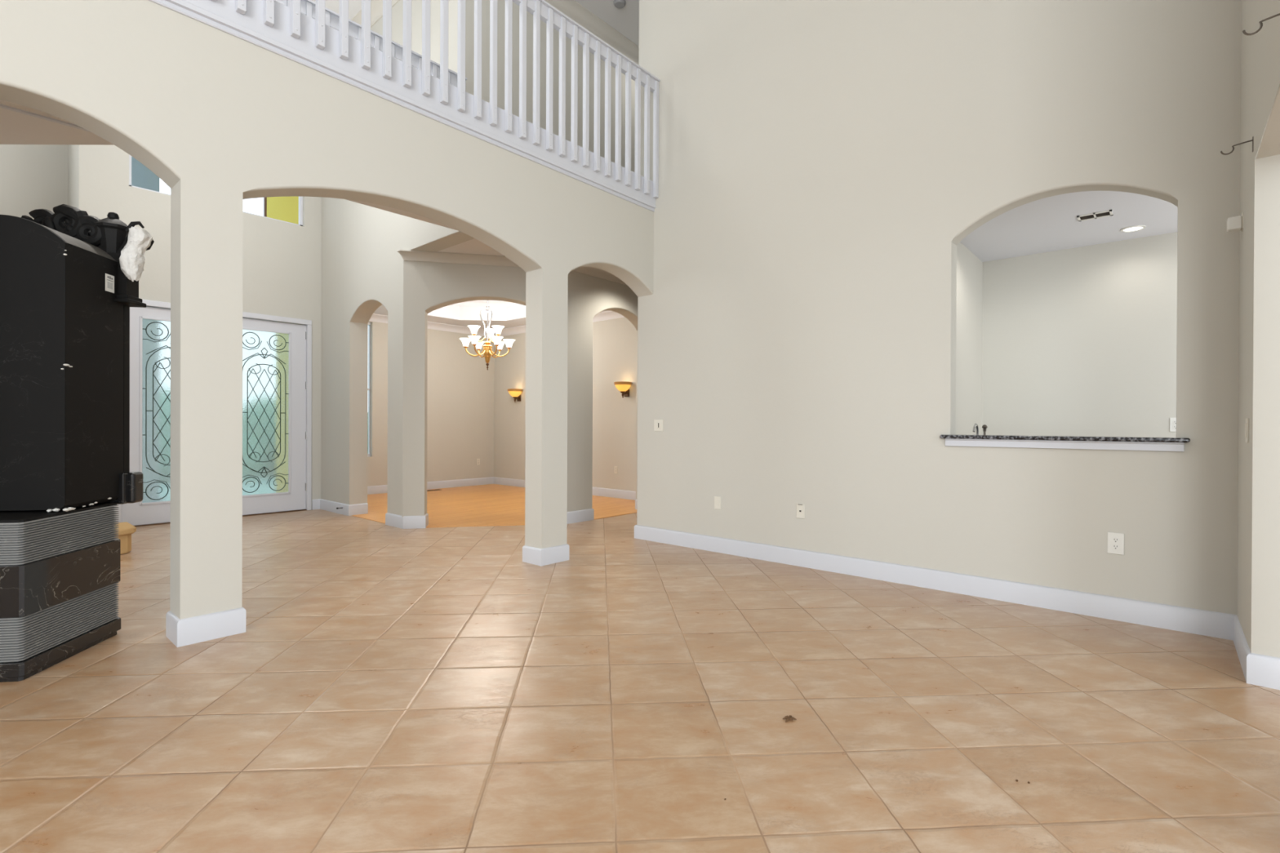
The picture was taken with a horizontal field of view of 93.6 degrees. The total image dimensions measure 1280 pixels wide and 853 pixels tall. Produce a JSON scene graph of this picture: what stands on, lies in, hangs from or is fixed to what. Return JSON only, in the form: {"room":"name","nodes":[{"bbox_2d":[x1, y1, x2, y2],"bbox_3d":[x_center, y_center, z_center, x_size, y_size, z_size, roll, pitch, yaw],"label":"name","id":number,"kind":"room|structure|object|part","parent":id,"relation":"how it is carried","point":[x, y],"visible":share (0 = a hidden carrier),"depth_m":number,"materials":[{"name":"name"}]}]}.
{"room":"living room","nodes":[
{"label":"living room","id":0,"kind":"room"},
{"bbox_2d":[0,144,67,219],"bbox_3d":[-8.792,-1.870,4.326,0.150,5.930,6.930,0,0,41],"label":"wall","id":1,"kind":"structure","parent":0,"point":[33,177],"depth_m":6.61,"materials":[{"name":"grey paint"}]},
{"bbox_2d":[67,144,76,207],"bbox_3d":[-6.202,-1.867,6.626,0.720,5.930,0.080,0,0,41],"label":"wall","id":2,"kind":"structure","parent":0,"point":[72,149],"depth_m":6.59,"materials":[{"name":"grey paint"}]},
{"bbox_2d":[131,156,159,191],"bbox_3d":[-6.798,-1.599,8.195,0.420,5.420,0.420,0,0,41],"label":"window","id":3,"kind":"structure","parent":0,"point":[142,176],"depth_m":8.07,"materials":[{"name":"blue glass"}]},
{"bbox_2d":[76,145,321,510],"bbox_3d":[-5.037,-1.864,7.274,0.180,5.930,2.588,0,0,41],"label":"wall","id":4,"kind":"structure","parent":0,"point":[282,261],"depth_m":7.45,"materials":[{"name":"grey paint"}]},
{"bbox_2d":[128,155,302,226],"bbox_3d":[-5.039,-2.967,7.263,0.060,0.705,1.768,0,0,41],"label":"window","id":5,"kind":"structure","parent":4,"relation":"attached to","point":[300,198],"depth_m":7.59,"materials":[{"name":"white paint"}]},
{"bbox_2d":[133,509,306,526],"bbox_3d":[-5.050,1.095,7.236,0.120,0.012,1.910,0,0,41],"label":"trim","id":6,"kind":"structure","parent":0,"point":[298,509],"depth_m":7.44,"materials":[{"name":"wood"}]},
{"bbox_2d":[0,99,502,255],"bbox_3d":[-4.310,-2.135,5.234,5.397,0.470,14.200,0,0,41],"label":"ceiling","id":7,"kind":"structure","parent":0,"point":[15,128],"depth_m":3.92,"materials":[{"name":"white paint"}]},
{"bbox_2d":[274,0,466,87],"bbox_3d":[-2.952,-2.828,4.338,0.085,1.012,3.840,0,0,41],"label":"balcony railing","id":8,"kind":"object","parent":7,"relation":"on","point":[307,6],"visible":0.13,"depth_m":5.09,"materials":[{"name":"white paint"}]},
{"bbox_2d":[242,318,306,515],"bbox_3d":[-4.700,-0.121,7.552,0.109,2.415,0.978,0,0,41],"label":"door","id":9,"kind":"structure","parent":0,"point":[274,384],"depth_m":7.63,"materials":[{"name":"white paint"}]},
{"bbox_3d":[-4.728,-0.174,7.565,0.006,2.060,0.575,0,0,41],"label":"glass pane","id":10,"kind":"part","parent":9,"relation":"part of","materials":[{"name":"clear glass"}]},
{"bbox_2d":[266,196,298,224],"bbox_3d":[-5.015,-1.893,8.635,1.560,6.020,0.190,0,0,41],"label":"wall","id":11,"kind":"structure","parent":0,"point":[281,208],"depth_m":8.54,"materials":[{"name":"yellow paint"}]},
{"bbox_2d":[0,0,653,619],"bbox_3d":[-3.414,-0.526,2.027,0.213,3.300,10.555,0,0,41],"label":"wall","id":12,"kind":"structure","parent":0,"point":[223,119],"depth_m":3.26,"materials":[{"name":"grey paint"}]},
{"bbox_2d":[165,607,245,647],"bbox_3d":[-2.348,1.056,3.257,0.243,0.136,0.305,0,0,41],"label":"baseboard","id":13,"kind":"structure","parent":12,"relation":"attached to","point":[195,629],"depth_m":3.17,"materials":[{"name":"white paint"}]},
{"bbox_2d":[148,0,655,212],"bbox_3d":[-3.361,-2.250,1.968,0.127,0.284,10.535,0,0,41],"label":"trim","id":14,"kind":"structure","parent":12,"relation":"attached to","point":[222,15],"depth_m":3.88,"materials":[{"name":"white paint"}]},
{"bbox_2d":[210,0,660,198],"bbox_3d":[-1.760,-2.803,3.691,0.085,1.147,5.835,0,0,41],"label":"balcony railing","id":15,"kind":"object","parent":12,"relation":"attached to","point":[540,10],"visible":1,"depth_m":4.74,"materials":[{"name":"white paint"}]},
{"bbox_3d":[-1.758,-3.320,3.689,0.085,0.114,5.835,0,0,41],"label":"handrail","id":16,"kind":"part","parent":15,"relation":"part of","materials":[{"name":"white paint"}]},
{"bbox_2d":[522,543,569,565],"bbox_3d":[-0.787,1.057,5.040,0.243,0.136,0.304,0,0,41],"label":"baseboard","id":17,"kind":"structure","parent":12,"relation":"attached to","point":[532,555],"depth_m":4.94,"materials":[{"name":"white paint"}]},
{"bbox_2d":[320,0,474,515],"bbox_3d":[-2.932,-1.855,7.021,3.320,5.930,0.225,0,0,41],"label":"wall","id":18,"kind":"structure","parent":0,"point":[362,264],"depth_m":7.43,"materials":[{"name":"grey paint"}]},
{"bbox_2d":[0,104,89,132],"bbox_3d":[-4.734,-2.140,2.310,0.190,0.516,9.240,0,0,41],"label":"trim","id":19,"kind":"structure","parent":18,"relation":"attached to","point":[2,106],"depth_m":3.66,"materials":[{"name":"white paint"}]},
{"bbox_2d":[121,306,170,525],"bbox_3d":[-5.326,-0.122,6.872,0.062,2.415,0.947,0,0,41],"label":"door","id":20,"kind":"structure","parent":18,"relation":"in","point":[149,326],"depth_m":6.71,"materials":[{"name":"white paint"}]},
{"bbox_3d":[-5.327,-0.174,6.882,0.006,2.060,0.606,0,0,41],"label":"glass pane","id":21,"kind":"part","parent":20,"relation":"part of","materials":[{"name":"clear glass"}]},
{"bbox_2d":[114,299,311,523],"bbox_3d":[-5.031,-0.149,7.220,0.118,2.500,2.000,0,0,41],"label":"door frame","id":22,"kind":"structure","parent":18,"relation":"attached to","point":[308,323],"depth_m":7.90,"materials":[{"name":"white paint"}]},
{"bbox_2d":[311,498,368,515],"bbox_3d":[-3.893,1.036,7.788,0.926,0.136,0.240,0,0,35],"label":"baseboard","id":23,"kind":"structure","parent":18,"relation":"attached to","point":[317,504],"depth_m":7.62,"materials":[{"name":"white paint"}]},
{"bbox_2d":[368,311,624,336],"bbox_3d":[-2.277,-1.738,8.796,4.270,0.110,3.360,0,0,41],"label":"trim","id":24,"kind":"structure","parent":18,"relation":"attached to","point":[608,315],"depth_m":10.58,"materials":[{"name":"white paint"}]},
{"bbox_2d":[367,476,635,528],"bbox_3d":[-2.359,1.039,8.724,4.270,0.136,3.575,0,0,41],"label":"baseboard","id":25,"kind":"structure","parent":18,"relation":"attached to","point":[615,493],"depth_m":9.65,"materials":[{"name":"white paint"}]},
{"bbox_2d":[367,320,494,486],"bbox_3d":[-3.941,-0.554,10.259,0.150,3.300,3.650,0,0,41],"label":"wall","id":26,"kind":"structure","parent":0,"point":[460,386],"depth_m":10.74,"materials":[{"name":"grey paint"}]},
{"bbox_2d":[367,322,371,456],"bbox_3d":[-4.659,-0.600,9.447,0.060,2.170,0.842,0,0,41],"label":"window","id":27,"kind":"structure","parent":26,"relation":"in","point":[369,323],"depth_m":9.76,"materials":[{"name":"white glass"}]},
{"bbox_3d":[-4.649,-0.600,9.458,0.004,2.090,0.792,0,0,41],"label":"glass pane","id":28,"kind":"part","parent":27,"relation":"part of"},
{"bbox_2d":[401,258,525,517],"bbox_3d":[-1.729,-0.395,6.829,1.800,3.020,0.200,0,0,-12],"label":"wall","id":29,"kind":"structure","parent":0,"point":[428,287],"depth_m":6.59,"materials":[{"name":"grey paint"}]},
{"bbox_2d":[450,300,519,306],"bbox_3d":[-2.277,-2.068,8.771,3.000,0.090,2.200,0,0,41],"label":"ceiling","id":30,"kind":"structure","parent":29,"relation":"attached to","point":[474,303],"depth_m":10.15,"materials":[{"name":"white paint"}]},
{"bbox_2d":[311,0,639,46],"bbox_3d":[-1.100,-4.848,2.426,14.900,0.100,14.200,0,0,41],"label":"ceiling","id":31,"kind":"structure","parent":0,"point":[625,20],"depth_m":6.98,"materials":[{"name":"white paint"}]},
{"bbox_2d":[613,0,626,8],"bbox_3d":[-0.231,-4.791,6.821,0.140,0.035,0.140,0,0,41],"label":"smoke detector","id":32,"kind":"object","parent":31,"relation":"attached to","point":[619,4],"visible":1,"depth_m":6.80,"materials":[{"name":"grey plastic"}]},
{"bbox_2d":[373,304,609,328],"bbox_3d":[-2.266,-1.953,8.860,4.500,0.320,3.550,0,0,41],"label":"ceiling","id":33,"kind":"structure","parent":0,"point":[514,316],"depth_m":10.19,"materials":[{"name":"white paint"}]},
{"bbox_2d":[459,301,515,369],"bbox_3d":[-2.235,-1.468,8.824,0.793,1.290,0.766,0,0,41],"label":"chandelier","id":34,"kind":"object","parent":33,"relation":"hanging from","point":[487,352],"visible":0.93,"depth_m":8.78,"materials":[{"name":"white glass"}]},
{"bbox_3d":[-2.542,-1.222,8.777,0.184,0.116,0.184,0,0,-9],"label":"lamp shade","id":35,"kind":"part","parent":34,"relation":"part of","materials":[{"name":"white glass"}]},
{"bbox_3d":[-2.405,-1.396,8.719,0.184,0.116,0.184,0,0,-32],"label":"lamp shade","id":36,"kind":"part","parent":34,"relation":"part of","materials":[{"name":"white glass"}]},
{"bbox_3d":[-2.421,-1.094,8.796,0.268,0.141,0.020,0,0,-9],"label":"arm","id":37,"kind":"part","parent":34,"relation":"part of","materials":[{"name":"gold metal"}]},
{"bbox_3d":[-2.348,-1.220,8.535,0.184,0.116,0.184,0,0,21],"label":"lamp shade","id":38,"kind":"part","parent":34,"relation":"part of","materials":[{"name":"white glass"}]},
{"bbox_3d":[-2.304,-1.093,8.651,0.020,0.141,0.268,0,0,21],"label":"arm","id":39,"kind":"part","parent":34,"relation":"part of","materials":[{"name":"gold metal"}]},
{"bbox_3d":[-2.430,-1.222,9.066,0.184,0.116,0.184,0,0,-39],"label":"lamp shade","id":40,"kind":"part","parent":34,"relation":"part of","materials":[{"name":"white glass"}]},
{"bbox_3d":[-2.235,-1.433,8.824,0.040,0.480,0.040,0,0,41],"label":"stem","id":41,"kind":"part","parent":34,"relation":"part of","materials":[{"name":"silver metal"}]},
{"bbox_3d":[-2.241,-1.397,9.024,0.184,0.116,0.184,0,0,-2],"label":"lamp shade","id":42,"kind":"part","parent":34,"relation":"part of","materials":[{"name":"white glass"}]},
{"bbox_3d":[-2.120,-1.092,8.680,0.020,0.141,0.268,0,0,-39],"label":"arm","id":43,"kind":"part","parent":34,"relation":"part of","materials":[{"name":"gold metal"}]},
{"bbox_3d":[-2.041,-1.219,8.583,0.184,0.116,0.184,0,0,-39],"label":"lamp shade","id":44,"kind":"part","parent":34,"relation":"part of","materials":[{"name":"white glass"}]},
{"bbox_3d":[-2.059,-1.395,8.729,0.184,0.116,0.184,0,0,28],"label":"lamp shade","id":45,"kind":"part","parent":34,"relation":"part of","materials":[{"name":"white glass"}]},
{"bbox_3d":[-2.053,-1.093,8.854,0.268,0.141,0.020,0,0,-9],"label":"arm","id":46,"kind":"part","parent":34,"relation":"part of","materials":[{"name":"gold metal"}]},
{"bbox_3d":[-2.124,-1.222,9.114,0.184,0.116,0.184,0,0,21],"label":"lamp shade","id":47,"kind":"part","parent":34,"relation":"part of","materials":[{"name":"white glass"}]},
{"bbox_3d":[-1.930,-1.220,8.872,0.184,0.116,0.184,0,0,-9],"label":"lamp shade","id":48,"kind":"part","parent":34,"relation":"part of","materials":[{"name":"white glass"}]},
{"bbox_2d":[481,0,637,511],"bbox_3d":[-0.125,-1.847,7.861,0.200,5.930,4.735,0,0,41],"label":"wall","id":49,"kind":"structure","parent":0,"point":[485,3],"depth_m":7.03,"materials":[{"name":"grey paint"}]},
{"bbox_2d":[351,0,639,65],"bbox_3d":[-1.355,-4.754,8.702,3.450,0.130,5.090,0,0,41],"label":"trim","id":50,"kind":"structure","parent":49,"relation":"attached to","point":[571,9],"depth_m":7.07,"materials":[{"name":"grey paint"}]},
{"bbox_2d":[396,249,627,285],"bbox_3d":[-0.304,-1.846,7.705,5.181,0.092,0.851,0,0,-37],"label":"trim","id":51,"kind":"structure","parent":49,"relation":"attached to","point":[406,255],"depth_m":6.65,"materials":[{"name":"grey paint"}]},
{"bbox_2d":[567,508,594,524],"bbox_3d":[-0.830,1.050,7.105,0.265,0.136,0.539,0,0,41],"label":"baseboard","id":52,"kind":"structure","parent":49,"relation":"attached to","point":[578,516],"depth_m":7.06,"materials":[{"name":"white paint"}]},
{"bbox_2d":[493,317,636,491],"bbox_3d":[-1.152,-0.543,10.144,4.500,3.300,0.150,0,0,41],"label":"wall","id":53,"kind":"structure","parent":0,"point":[614,340],"depth_m":9.56,"materials":[{"name":"grey paint"}]},
{"bbox_2d":[507,388,522,402],"bbox_3d":[-2.261,-0.556,10.882,0.274,0.242,0.274,0,0,41],"label":"wall sconce","id":54,"kind":"object","parent":53,"relation":"attached to","point":[515,393],"visible":1,"depth_m":10.81,"materials":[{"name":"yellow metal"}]},
{"bbox_3d":[-2.261,-0.585,10.882,0.250,0.121,0.250,0,0,41],"label":"lamp shade","id":55,"kind":"part","parent":54,"relation":"part of","materials":[{"name":"orange"}]},
{"bbox_2d":[614,466,617,473],"bbox_3d":[-0.374,0.673,9.357,0.072,0.115,0.010,0,0,41],"label":"power outlet","id":56,"kind":"object","parent":53,"relation":"attached to","point":[615,467],"visible":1,"depth_m":9.35,"materials":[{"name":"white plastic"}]},
{"bbox_2d":[613,381,631,397],"bbox_3d":[-0.260,-0.552,9.131,0.274,0.242,0.274,0,0,41],"label":"wall sconce","id":57,"kind":"object","parent":53,"relation":"attached to","point":[622,386],"visible":1,"depth_m":9.06,"materials":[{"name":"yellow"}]},
{"bbox_3d":[-0.260,-0.582,9.130,0.250,0.121,0.250,0,0,41],"label":"lamp shade","id":58,"kind":"part","parent":57,"relation":"part of","materials":[{"name":"orange"}]},
{"bbox_2d":[0,484,1279,852],"bbox_3d":[-1.124,1.180,2.445,14.900,0.104,14.200,0,0,41],"label":"floor","id":59,"kind":"structure","parent":0,"point":[384,688],"depth_m":2.37,"materials":[{"name":"tile"}]},
{"bbox_2d":[0,204,154,682],"bbox_3d":[-3.021,-0.039,2.986,0.749,2.322,0.772,0,0,-9],"label":"cabinet","id":60,"kind":"object","parent":59,"relation":"on","point":[66,298],"visible":0.98,"depth_m":2.89,"materials":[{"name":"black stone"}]},
{"bbox_2d":[106,275,112,289],"bbox_3d":[-2.805,-0.762,3.185,0.001,0.065,0.044,0,0,-9],"label":"print","id":61,"kind":"object","parent":60,"relation":"on","point":[110,284],"depth_m":3.19},
{"bbox_3d":[-2.818,-0.690,3.297,0.116,0.045,0.155,0,0,-9],"label":"cornice","id":62,"kind":"part","parent":60,"relation":"part of","materials":[{"name":"black wood"}]},
{"bbox_3d":[-2.775,-1.020,3.301,0.172,0.215,0.062,0,0,-9],"label":"curled handle","id":63,"kind":"part","parent":60,"relation":"part of","materials":[{"name":"black stone"}]},
{"bbox_2d":[119,226,152,281],"bbox_3d":[-2.734,-0.933,3.259,0.164,0.303,0.105,0,0,-9],"label":"wrapping","id":64,"kind":"object","parent":60,"relation":"hanging from","point":[132,258],"visible":1,"depth_m":3.23,"materials":[{"name":"white"}]},
{"bbox_2d":[115,521,136,554],"bbox_3d":[-5.383,0.902,4.827,0.950,0.410,1.975,0,0,41],"label":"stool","id":65,"kind":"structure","parent":59,"relation":"on","point":[126,529],"depth_m":5.24,"materials":[{"name":"beige wood"}]},
{"bbox_2d":[782,715,796,722],"bbox_3d":[0.579,1.133,2.339,0.053,0.012,0.041,0,0,-19],"label":"dry leaf","id":66,"kind":"object","parent":59,"relation":"on","point":[787,717],"visible":1,"depth_m":2.33,"materials":[{"name":"brown plant"}]},
{"bbox_3d":[3.278,0.669,3.941,2.450,0.950,0.650,0,0,41],"label":"bar cabinet","id":67,"kind":"object","parent":59,"relation":"on","visible":0},
{"bbox_2d":[973,423,987,435],"bbox_3d":[2.645,0.083,4.690,0.094,0.214,0.148,0,0,41],"label":"faucet","id":68,"kind":"object","parent":67,"relation":"on","point":[984,427],"visible":0.59,"depth_m":4.70,"materials":[{"name":"silver metal"}]},
{"bbox_3d":[2.628,0.083,4.705,0.050,0.214,0.148,0,0,41],"label":"spout","id":69,"kind":"part","parent":68,"relation":"part of","materials":[{"name":"silver metal"}]},
{"bbox_3d":[2.698,0.087,4.708,0.039,0.205,0.040,0,0,41],"label":"tap handle","id":70,"kind":"part","parent":68,"relation":"part of","materials":[{"name":"brown metal"}]},
{"bbox_2d":[636,0,1241,614],"bbox_3d":[1.692,-1.829,4.639,4.443,5.930,0.140,0,0,41],"label":"wall","id":71,"kind":"structure","parent":0,"point":[824,166],"depth_m":4.34,"materials":[{"name":"grey paint"}]},
{"bbox_2d":[653,419,663,431],"bbox_3d":[0.180,-0.010,5.862,0.115,0.115,0.010,0,0,41],"label":"light switch","id":72,"kind":"object","parent":71,"relation":"attached to","point":[658,424],"visible":1,"depth_m":5.86,"materials":[{"name":"white plastic"}]},
{"bbox_2d":[714,496,720,509],"bbox_3d":[0.698,0.686,5.409,0.072,0.115,0.008,0,0,41],"label":"wall plate","id":73,"kind":"object","parent":71,"relation":"attached to","point":[717,499],"visible":1,"depth_m":5.41,"materials":[{"name":"white plastic"}]},
{"bbox_2d":[796,503,804,518],"bbox_3d":[1.301,0.687,4.880,0.072,0.115,0.012,0,0,41],"label":"phone jack","id":74,"kind":"object","parent":71,"relation":"attached to","point":[800,508],"visible":1,"depth_m":4.88,"materials":[{"name":"white plastic"}]},
{"bbox_2d":[634,524,1279,689],"bbox_3d":[1.462,1.068,4.350,4.564,0.136,0.730,0,0,43],"label":"baseboard","id":75,"kind":"structure","parent":71,"relation":"attached to","point":[1258,669],"depth_m":3.89,"materials":[{"name":"white paint"}]},
{"bbox_2d":[939,434,1190,451],"bbox_3d":[2.627,0.099,3.823,1.280,0.077,0.235,0,0,41],"label":"countertop","id":76,"kind":"structure","parent":71,"relation":"attached to","point":[1089,442],"depth_m":3.69,"materials":[{"name":"black stone"}]},
{"bbox_2d":[1106,532,1124,555],"bbox_3d":[2.813,0.692,3.558,0.078,0.125,0.010,0,0,41],"label":"power outlet","id":77,"kind":"object","parent":71,"relation":"attached to","point":[1115,545],"visible":1,"depth_m":3.56,"materials":[{"name":"white plastic"}]},
{"bbox_2d":[1111,544,1119,549],"bbox_3d":[2.812,0.712,3.556,0.033,0.033,0.005,0,0,41],"label":"socket","id":78,"kind":"object","parent":77,"relation":"attached to","point":[1113,546],"depth_m":3.55,"materials":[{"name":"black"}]},
{"bbox_2d":[1111,537,1119,542],"bbox_3d":[2.812,0.672,3.556,0.033,0.033,0.005,0,0,41],"label":"socket","id":79,"kind":"object","parent":77,"relation":"attached to","point":[1114,540],"depth_m":3.55,"materials":[{"name":"white plastic"}]},
{"bbox_2d":[955,242,982,435],"bbox_3d":[2.659,-0.242,5.171,0.100,2.760,1.935,0,0,41],"label":"wall","id":80,"kind":"structure","parent":0,"point":[969,267],"depth_m":5.47,"materials":[{"name":"grey paint"}]},
{"bbox_2d":[960,191,1177,262],"bbox_3d":[3.934,-1.643,4.103,3.500,0.100,2.045,0,0,41],"label":"ceiling","id":81,"kind":"structure","parent":0,"point":[1051,224],"depth_m":4.75,"materials":[{"name":"white paint"}]},
{"bbox_2d":[1076,209,1113,222],"bbox_3d":[3.441,-1.594,4.550,0.210,0.006,0.150,0,0,41],"label":"ceiling vent","id":82,"kind":"object","parent":81,"relation":"in","point":[1105,213],"visible":1,"depth_m":4.54,"materials":[{"name":"white plastic"}]},
{"bbox_2d":[1080,214,1093,220],"bbox_3d":[3.405,-1.594,4.582,0.083,0.006,0.100,0,0,41],"label":"grille","id":83,"kind":"object","parent":82,"relation":"attached to","point":[1086,217],"depth_m":4.59,"materials":[{"name":"brown metal"}]},
{"bbox_2d":[1095,211,1110,217],"bbox_3d":[3.477,-1.594,4.519,0.083,0.006,0.100,0,0,41],"label":"grille","id":84,"kind":"object","parent":82,"relation":"attached to","point":[1105,214],"depth_m":4.52,"materials":[{"name":"brown metal"}]},
{"bbox_2d":[1120,225,1146,232],"bbox_3d":[3.971,-1.591,4.844,0.164,0.008,0.164,0,0,41],"label":"recessed light","id":85,"kind":"object","parent":81,"relation":"in","point":[1136,228],"visible":1,"depth_m":4.85,"materials":[{"name":"white plastic"}]},
{"bbox_2d":[982,231,1177,437],"bbox_3d":[4.575,-0.233,4.847,3.500,2.760,0.100,0,0,41],"label":"wall","id":86,"kind":"structure","parent":0,"point":[1082,340],"depth_m":5.34,"materials":[{"name":"grey paint"}]},
{"bbox_2d":[1169,417,1176,431],"bbox_3d":[4.393,-0.014,4.933,0.072,0.115,0.010,0,0,41],"label":"power outlet","id":87,"kind":"object","parent":86,"relation":"attached to","point":[1172,420],"visible":0.65,"depth_m":4.94,"materials":[{"name":"white plastic"}]},
{"bbox_2d":[1236,0,1279,657],"bbox_3d":[2.605,-1.818,2.355,0.220,5.930,2.375,0,0,41],"label":"wall","id":88,"kind":"structure","parent":0,"point":[1258,591],"depth_m":2.66,"materials":[{"name":"grey paint"}]},
{"bbox_2d":[1226,211,1243,232],"bbox_3d":[3.072,-1.052,3.106,0.058,0.084,0.068,0,0,41],"label":"sensor","id":89,"kind":"object","parent":88,"relation":"attached to","point":[1235,224],"visible":1,"depth_m":3.09,"materials":[{"name":"white plastic"}]},
{"bbox_3d":[3.092,-1.052,3.088,0.004,0.084,0.068,0,0,41],"label":"plate","id":90,"kind":"part","parent":89,"relation":"part of","materials":[{"name":"white plastic"}]},
{"bbox_2d":[1220,136,1253,155],"bbox_3d":[2.738,-1.278,2.760,0.108,0.065,0.016,0,0,41],"label":"curtain rod bracket","id":91,"kind":"object","parent":88,"relation":"attached to","point":[1252,140],"visible":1,"depth_m":2.75,"materials":[{"name":"brown metal"}]},
{"bbox_3d":[2.777,-1.278,2.726,0.003,0.065,0.016,0,0,41],"label":"mounting plate","id":92,"kind":"part","parent":91,"relation":"part of","materials":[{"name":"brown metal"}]},
{"bbox_2d":[1244,417,1248,442],"bbox_3d":[2.862,0.018,2.837,0.009,0.115,0.075,0,0,41],"label":"light switch","id":93,"kind":"object","parent":88,"relation":"attached to","point":[1246,424],"visible":1,"depth_m":2.81,"materials":[{"name":"white plastic"}]},
{"bbox_2d":[1242,13,1279,35],"bbox_3d":[2.027,-1.304,1.948,0.108,0.065,0.016,0,0,41],"label":"curtain rod bracket","id":94,"kind":"object","parent":88,"relation":"attached to","point":[1277,15],"visible":1,"depth_m":1.95,"materials":[{"name":"brown metal"}]},
{"bbox_3d":[-11.925,1.111,15.750,21.320,0.110,32.000,0,0,41],"label":"floor","id":95,"kind":"structure","parent":0,"visible":0},
{"bbox_2d":[367,412,368,453],"bbox_3d":[-8.423,0.364,13.138,2.094,2.294,19.971,0,0,41],"label":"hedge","id":96,"kind":"object","parent":95,"relation":"on","point":[367,412],"visible":0.02,"depth_m":14.26,"materials":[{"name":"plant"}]}
]}

